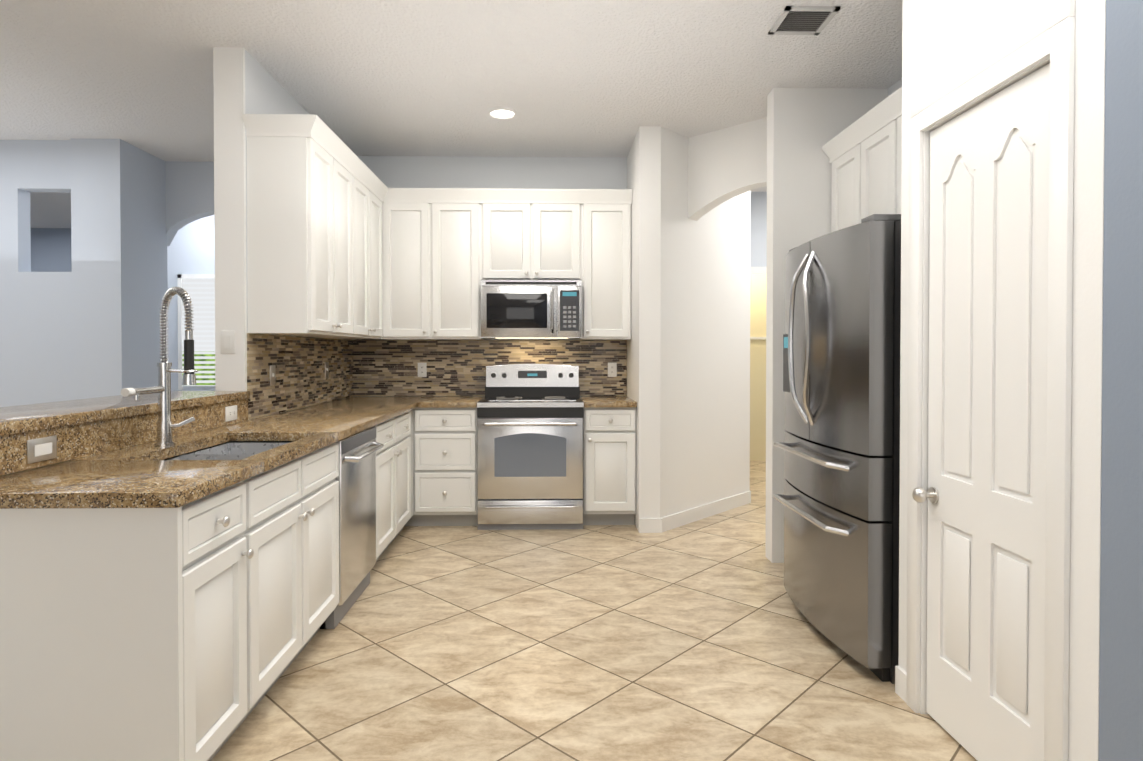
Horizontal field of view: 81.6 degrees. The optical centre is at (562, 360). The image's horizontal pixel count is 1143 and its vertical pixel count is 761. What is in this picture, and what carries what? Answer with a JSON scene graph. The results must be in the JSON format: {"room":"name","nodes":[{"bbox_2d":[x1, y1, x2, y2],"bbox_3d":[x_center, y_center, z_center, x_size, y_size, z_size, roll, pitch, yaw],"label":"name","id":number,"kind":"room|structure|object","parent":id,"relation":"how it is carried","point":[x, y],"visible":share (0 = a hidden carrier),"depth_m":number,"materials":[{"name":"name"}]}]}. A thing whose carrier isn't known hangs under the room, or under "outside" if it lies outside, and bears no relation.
{"room":"kitchen","nodes":[
{"label":"kitchen","id":0,"kind":"room"},
{"bbox_2d":[0,140,72,406],"bbox_3d":[-5.882,-0.217,4.966,4.480,2.850,0.120,0,1,-1],"label":"wall","id":1,"kind":"structure","parent":0,"point":[36,366],"depth_m":4.95,"materials":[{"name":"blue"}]},
{"bbox_2d":[70,138,167,399],"bbox_3d":[-3.467,-0.220,5.217,0.360,2.850,0.600,0,1,-1],"label":"pillar","id":2,"kind":"structure","parent":0,"point":[119,246],"depth_m":4.92,"materials":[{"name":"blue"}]},
{"bbox_2d":[0,391,249,475],"bbox_3d":[-1.825,0.710,2.010,0.450,1.068,2.898,0,1,-1],"label":"backsplash","id":3,"kind":"structure","parent":0,"point":[79,428],"depth_m":2.38,"materials":[{"name":"brown stone"}]},
{"bbox_2d":[27,435,56,463],"bbox_3d":[-1.611,0.275,2.050,0.006,0.072,0.116,0,1,-1],"label":"outlet","id":4,"kind":"object","parent":3,"relation":"attached to","point":[41,449],"visible":1,"depth_m":2.04,"materials":[{"name":"silver metal"}]},
{"bbox_2d":[225,405,236,421],"bbox_3d":[-1.636,0.260,3.270,0.007,0.072,0.116,0,1,-1],"label":"outlet","id":5,"kind":"object","parent":3,"relation":"attached to","point":[230,413],"visible":1,"depth_m":3.26,"materials":[{"name":"white plastic"}]},
{"bbox_2d":[165,161,213,245],"bbox_3d":[-2.594,-1.307,5.562,1.480,0.684,0.120,0,1,-1],"label":"arch","id":6,"kind":"object","parent":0,"point":[189,191],"visible":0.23,"depth_m":5.49,"materials":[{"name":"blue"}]},
{"bbox_2d":[167,215,214,390],"bbox_3d":[-3.313,-0.241,6.970,2.900,2.850,0.100,0,1,-1],"label":"wall","id":7,"kind":"structure","parent":0,"point":[192,249],"depth_m":6.90,"materials":[{"name":"white paint"}]},
{"bbox_2d":[177,274,214,389],"bbox_3d":[-3.462,-0.295,6.903,1.080,1.200,0.024,0,1,-1],"label":"living room window","id":8,"kind":"structure","parent":7,"relation":"in","point":[199,289],"depth_m":6.89,"materials":[{"name":"white"}]},
{"bbox_2d":[213,47,352,419],"bbox_3d":[-1.755,-0.210,4.396,0.153,2.850,1.892,0,1,-1],"label":"wall column","id":9,"kind":"structure","parent":0,"point":[245,81],"depth_m":3.45,"materials":[{"name":"white paint"}]},
{"bbox_2d":[221,331,234,353],"bbox_3d":[-1.745,-0.096,3.447,0.074,0.120,0.008,0,1,-1],"label":"light switch","id":10,"kind":"object","parent":9,"relation":"attached to","point":[227,342],"visible":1,"depth_m":3.45,"materials":[{"name":"white plastic"}]},
{"bbox_2d":[247,333,354,419],"bbox_3d":[-1.676,0.073,4.407,0.008,0.454,1.860,0,1,-1],"label":"tile backsplash","id":11,"kind":"structure","parent":9,"relation":"attached to","point":[299,362],"depth_m":4.13,"materials":[{"name":"tile"}]},
{"bbox_2d":[270,365,275,385],"bbox_3d":[-1.651,0.085,3.777,0.014,0.116,0.072,0,1,-1],"label":"light switch","id":12,"kind":"object","parent":11,"relation":"attached to","point":[272,375],"visible":1,"depth_m":3.77,"materials":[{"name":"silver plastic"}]},
{"bbox_2d":[325,362,328,377],"bbox_3d":[-1.670,0.068,4.697,0.014,0.116,0.072,0,1,-1],"label":"light switch","id":13,"kind":"object","parent":11,"relation":"attached to","point":[326,369],"visible":1,"depth_m":4.69,"materials":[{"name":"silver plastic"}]},
{"bbox_2d":[0,0,902,227],"bbox_3d":[-1.985,-1.646,3.179,12.400,0.050,11.900,0,1,-1],"label":"ceiling","id":14,"kind":"structure","parent":0,"point":[584,78],"depth_m":3.68,"materials":[{"name":"white paint"}]},
{"bbox_2d":[488,107,516,118],"bbox_3d":[-0.399,-1.631,4.363,0.194,0.021,0.194,0,1,-1],"label":"recessed light","id":15,"kind":"object","parent":14,"relation":"in","point":[502,113],"visible":1,"depth_m":4.35,"materials":[{"name":"white"}]},
{"bbox_2d":[768,6,840,34],"bbox_3d":[1.142,-1.614,3.150,0.250,0.012,0.250,0,1,-1],"label":"ceiling vent","id":16,"kind":"object","parent":14,"relation":"in","point":[803,20],"visible":0.96,"depth_m":3.14,"materials":[{"name":"grey metal"}]},
{"bbox_2d":[357,156,624,339],"bbox_3d":[-0.581,-0.223,5.431,2.500,2.850,0.130,0,1,-1],"label":"wall","id":17,"kind":"structure","parent":0,"point":[394,171],"depth_m":5.35,"materials":[{"name":"white paint"}]},
{"bbox_2d":[246,130,337,337],"bbox_3d":[-1.498,-0.672,3.674,0.330,1.050,0.385,0,1,-1],"label":"upper cabinet","id":18,"kind":"object","parent":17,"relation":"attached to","point":[292,175],"depth_m":3.48,"materials":[{"name":"white wood"}]},
{"bbox_2d":[338,154,357,337],"bbox_3d":[-1.506,-0.676,4.056,0.330,1.050,0.380,0,1,-1],"label":"upper cabinet","id":19,"kind":"object","parent":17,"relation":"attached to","point":[344,241],"depth_m":4.16,"materials":[{"name":"white wood"}]},
{"bbox_2d":[332,174,373,339],"bbox_3d":[-1.514,-0.681,4.436,0.330,1.050,0.380,0,1,-1],"label":"upper cabinet","id":20,"kind":"object","parent":17,"relation":"attached to","point":[365,223],"depth_m":4.56,"materials":[{"name":"white wood"}]},
{"bbox_2d":[370,186,385,339],"bbox_3d":[-1.522,-0.685,4.811,0.330,1.050,0.370,0,1,-1],"label":"upper cabinet","id":21,"kind":"object","parent":17,"relation":"attached to","point":[377,203],"depth_m":4.94,"materials":[{"name":"white wood"}]},
{"bbox_2d":[386,198,433,339],"bbox_3d":[-1.189,-0.690,5.181,0.362,1.050,0.330,0,1,-1],"label":"upper cabinet","id":22,"kind":"object","parent":17,"relation":"attached to","point":[409,272],"depth_m":5.02,"materials":[{"name":"white wood"}]},
{"bbox_2d":[430,198,484,339],"bbox_3d":[-0.817,-0.690,5.189,0.383,1.050,0.330,0,1,-1],"label":"upper cabinet","id":23,"kind":"object","parent":17,"relation":"attached to","point":[455,223],"depth_m":5.03,"materials":[{"name":"white wood"}]},
{"bbox_2d":[355,340,626,395],"bbox_3d":[-0.589,0.061,5.366,2.220,0.454,0.008,0,1,-1],"label":"tile backsplash","id":24,"kind":"structure","parent":17,"relation":"attached to","point":[383,367],"depth_m":5.36,"materials":[{"name":"tile"}]},
{"bbox_2d":[418,363,426,376],"bbox_3d":[-1.137,0.075,5.346,0.072,0.116,0.007,0,1,-1],"label":"electrical outlet","id":25,"kind":"object","parent":24,"relation":"attached to","point":[422,369],"visible":1,"depth_m":5.34,"materials":[{"name":"white plastic"}]},
{"bbox_2d":[608,363,616,376],"bbox_3d":[0.401,0.075,5.378,0.072,0.116,0.007,0,1,-1],"label":"electrical outlet","id":26,"kind":"object","parent":24,"relation":"attached to","point":[612,369],"visible":1,"depth_m":5.38,"materials":[{"name":"white plastic"}]},
{"bbox_2d":[482,198,533,279],"bbox_3d":[-0.434,-0.913,5.194,0.383,0.604,0.330,0,1,-1],"label":"upper cabinet","id":27,"kind":"object","parent":17,"relation":"attached to","point":[507,223],"depth_m":5.04,"materials":[{"name":"white wood"}]},
{"bbox_2d":[481,280,581,338],"bbox_3d":[-0.240,-0.388,5.133,0.758,0.433,0.448,0,1,-1],"label":"microwave","id":28,"kind":"object","parent":27,"relation":"attached to","point":[531,309],"visible":1,"depth_m":4.95,"materials":[{"name":"silver metal"}]},
{"bbox_2d":[534,198,581,279],"bbox_3d":[-0.051,-0.913,5.202,0.382,0.604,0.330,0,1,-1],"label":"upper cabinet","id":29,"kind":"object","parent":17,"relation":"attached to","point":[557,221],"depth_m":5.04,"materials":[{"name":"white wood"}]},
{"bbox_2d":[580,198,631,339],"bbox_3d":[0.330,-0.690,5.213,0.382,1.050,0.330,0,1,-1],"label":"upper cabinet","id":30,"kind":"object","parent":17,"relation":"attached to","point":[606,222],"depth_m":5.06,"materials":[{"name":"white wood"}]},
{"bbox_2d":[211,461,976,760],"bbox_3d":[-1.985,1.254,3.215,12.400,0.050,11.900,0,1,-1],"label":"floor","id":31,"kind":"structure","parent":0,"point":[704,639],"depth_m":2.67,"materials":[{"name":"tile"}]},
{"bbox_2d":[0,476,259,760],"bbox_3d":[-1.308,0.808,1.908,0.636,0.874,0.430,0,1,-1],"label":"base cabinet","id":32,"kind":"object","parent":31,"relation":"on","point":[178,600],"depth_m":1.70,"materials":[{"name":"white wood"}]},
{"bbox_2d":[0,396,427,511],"bbox_3d":[-1.334,0.331,3.511,0.646,0.040,3.688,0,1,-1],"label":"countertop","id":33,"kind":"structure","parent":32,"relation":"on","point":[70,485],"depth_m":2.00,"materials":[{"name":"brown stone"}]},
{"bbox_2d":[121,287,197,446],"bbox_3d":[-1.445,0.025,2.420,0.205,0.599,0.269,0,1,-1],"label":"faucet","id":34,"kind":"object","parent":33,"relation":"on","point":[165,424],"visible":1,"depth_m":2.50,"materials":[{"name":"silver metal"}]},
{"bbox_2d":[148,436,319,523],"bbox_3d":[-1.272,0.457,2.560,0.400,0.213,0.760,0,1,-1],"label":"sink","id":35,"kind":"object","parent":33,"relation":"in","point":[280,488],"depth_m":2.55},
{"bbox_2d":[260,416,399,587],"bbox_3d":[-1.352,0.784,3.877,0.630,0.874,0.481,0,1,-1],"label":"base cabinet","id":36,"kind":"object","parent":31,"relation":"on","point":[299,547],"depth_m":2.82,"materials":[{"name":"white wood"}]},
{"bbox_2d":[320,426,383,628],"bbox_3d":[-1.292,0.794,3.330,0.667,0.868,0.608,0,1,-1],"label":"dishwasher","id":37,"kind":"object","parent":31,"relation":"on","point":[356,478],"visible":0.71,"depth_m":3.25,"materials":[{"name":"grey metal"}]},
{"bbox_2d":[400,408,415,531],"bbox_3d":[-1.363,0.777,4.435,0.630,0.874,0.635,0,1,-1],"label":"base cabinet","id":38,"kind":"object","parent":31,"relation":"on","point":[408,421],"depth_m":4.52,"materials":[{"name":"white wood"}]},
{"bbox_2d":[416,404,476,525],"bbox_3d":[-0.844,0.770,5.056,0.443,0.874,0.630,0,1,-1],"label":"base cabinet","id":39,"kind":"object","parent":31,"relation":"on","point":[446,438],"depth_m":4.74,"materials":[{"name":"white wood"}]},
{"bbox_2d":[416,396,483,407],"bbox_3d":[-0.833,0.313,5.042,0.421,0.040,0.648,0,1,-1],"label":"countertop","id":40,"kind":"structure","parent":39,"relation":"on","point":[433,401],"depth_m":4.72,"materials":[{"name":"brown stone"}]},
{"bbox_2d":[477,364,583,529],"bbox_3d":[-0.238,0.618,5.006,0.758,1.178,0.712,0,1,-1],"label":"range","id":41,"kind":"object","parent":31,"relation":"on","point":[530,446],"visible":1,"depth_m":4.71,"materials":[{"name":"grey metal"}]},
{"bbox_2d":[583,404,636,524],"bbox_3d":[0.334,0.770,5.080,0.380,0.874,0.630,0,1,-1],"label":"base cabinet","id":42,"kind":"object","parent":31,"relation":"on","point":[609,434],"depth_m":4.77,"materials":[{"name":"white wood"}]},
{"bbox_2d":[580,396,635,407],"bbox_3d":[0.335,0.313,5.066,0.380,0.040,0.648,0,1,-1],"label":"countertop","id":43,"kind":"structure","parent":42,"relation":"on","point":[589,401],"depth_m":4.78,"materials":[{"name":"brown stone"}]},
{"bbox_2d":[773,214,900,683],"bbox_3d":[1.483,0.334,2.980,0.876,1.795,0.910,0,1,-1],"label":"fridge","id":44,"kind":"object","parent":31,"relation":"on","point":[839,498],"visible":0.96,"depth_m":2.65,"materials":[{"name":"silver metal"}]},
{"bbox_2d":[625,126,660,531],"bbox_3d":[0.603,-0.218,5.011,0.150,2.850,0.720,0,1,-1],"label":"wall","id":45,"kind":"structure","parent":0,"point":[637,169],"depth_m":4.66,"materials":[{"name":"white paint"}]},
{"bbox_2d":[639,518,661,532],"bbox_3d":[0.617,1.162,4.661,0.163,0.100,0.013,0,1,-1],"label":"baseboard","id":46,"kind":"structure","parent":45,"relation":"attached to","point":[650,525],"depth_m":4.66,"materials":[{"name":"white wood"}]},
{"bbox_2d":[660,127,750,531],"bbox_3d":[1.094,-0.219,5.155,0.133,2.850,1.290,1,1,44],"label":"wall","id":47,"kind":"structure","parent":0,"point":[705,382],"depth_m":5.04,"materials":[{"name":"white paint"}]},
{"bbox_2d":[688,117,766,220],"bbox_3d":[1.376,-1.337,4.536,1.160,0.600,0.120,1,1,44],"label":"wall","id":48,"kind":"structure","parent":0,"point":[725,164],"depth_m":4.68,"materials":[{"name":"white paint"}]},
{"bbox_2d":[750,192,753,460],"bbox_3d":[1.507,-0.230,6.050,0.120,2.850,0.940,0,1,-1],"label":"wall","id":49,"kind":"structure","parent":0,"point":[752,193],"depth_m":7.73,"materials":[{"name":"white paint"}]},
{"bbox_2d":[754,192,766,460],"bbox_3d":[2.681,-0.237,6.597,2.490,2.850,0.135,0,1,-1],"label":"wall","id":50,"kind":"structure","parent":0,"point":[758,255],"depth_m":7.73,"materials":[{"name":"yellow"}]},
{"bbox_2d":[765,88,884,562],"bbox_3d":[2.628,-0.206,4.063,2.740,2.850,0.120,0,1,-1],"label":"wall","id":51,"kind":"structure","parent":0,"point":[804,125],"depth_m":3.97,"materials":[{"name":"white paint"}]},
{"bbox_2d":[885,78,901,98],"bbox_3d":[2.027,-0.195,3.165,0.120,2.850,1.590,0,1,-1],"label":"wall","id":52,"kind":"structure","parent":0,"point":[898,84],"depth_m":3.91,"materials":[{"name":"white paint"}]},
{"bbox_2d":[829,115,889,232],"bbox_3d":[1.782,-0.916,3.597,0.348,0.560,0.750,0,1,-1],"label":"upper cabinet","id":53,"kind":"object","parent":52,"relation":"attached to","point":[863,153],"depth_m":3.56,"materials":[{"name":"white wood"}]},
{"bbox_2d":[890,107,901,213],"bbox_3d":[1.797,-0.907,2.842,0.348,0.560,0.760,0,1,-1],"label":"upper cabinet","id":54,"kind":"object","parent":52,"relation":"attached to","point":[895,116],"depth_m":3.23,"materials":[{"name":"white wood"}]},
{"bbox_2d":[895,0,1142,760],"bbox_3d":[1.358,-0.156,-0.064,0.132,2.850,5.040,0,1,-1],"label":"wall","id":55,"kind":"structure","parent":0,"point":[941,38],"depth_m":1.55,"materials":[{"name":"white painted drywall"}]},
{"bbox_2d":[912,63,1049,760],"bbox_3d":[1.260,0.223,2.012,0.112,2.018,0.579,0,1,-1],"label":"pantry door","id":56,"kind":"structure","parent":55,"relation":"in","point":[985,494],"depth_m":1.98,"materials":[{"name":"white wood"}]},
{"bbox_2d":[906,0,1074,760],"bbox_3d":[1.253,0.159,2.013,0.016,2.170,0.726,0,1,-1],"label":"door frame","id":57,"kind":"structure","parent":55,"relation":"attached to","point":[1046,31],"depth_m":1.70,"materials":[{"name":"white wood"}]}
]}

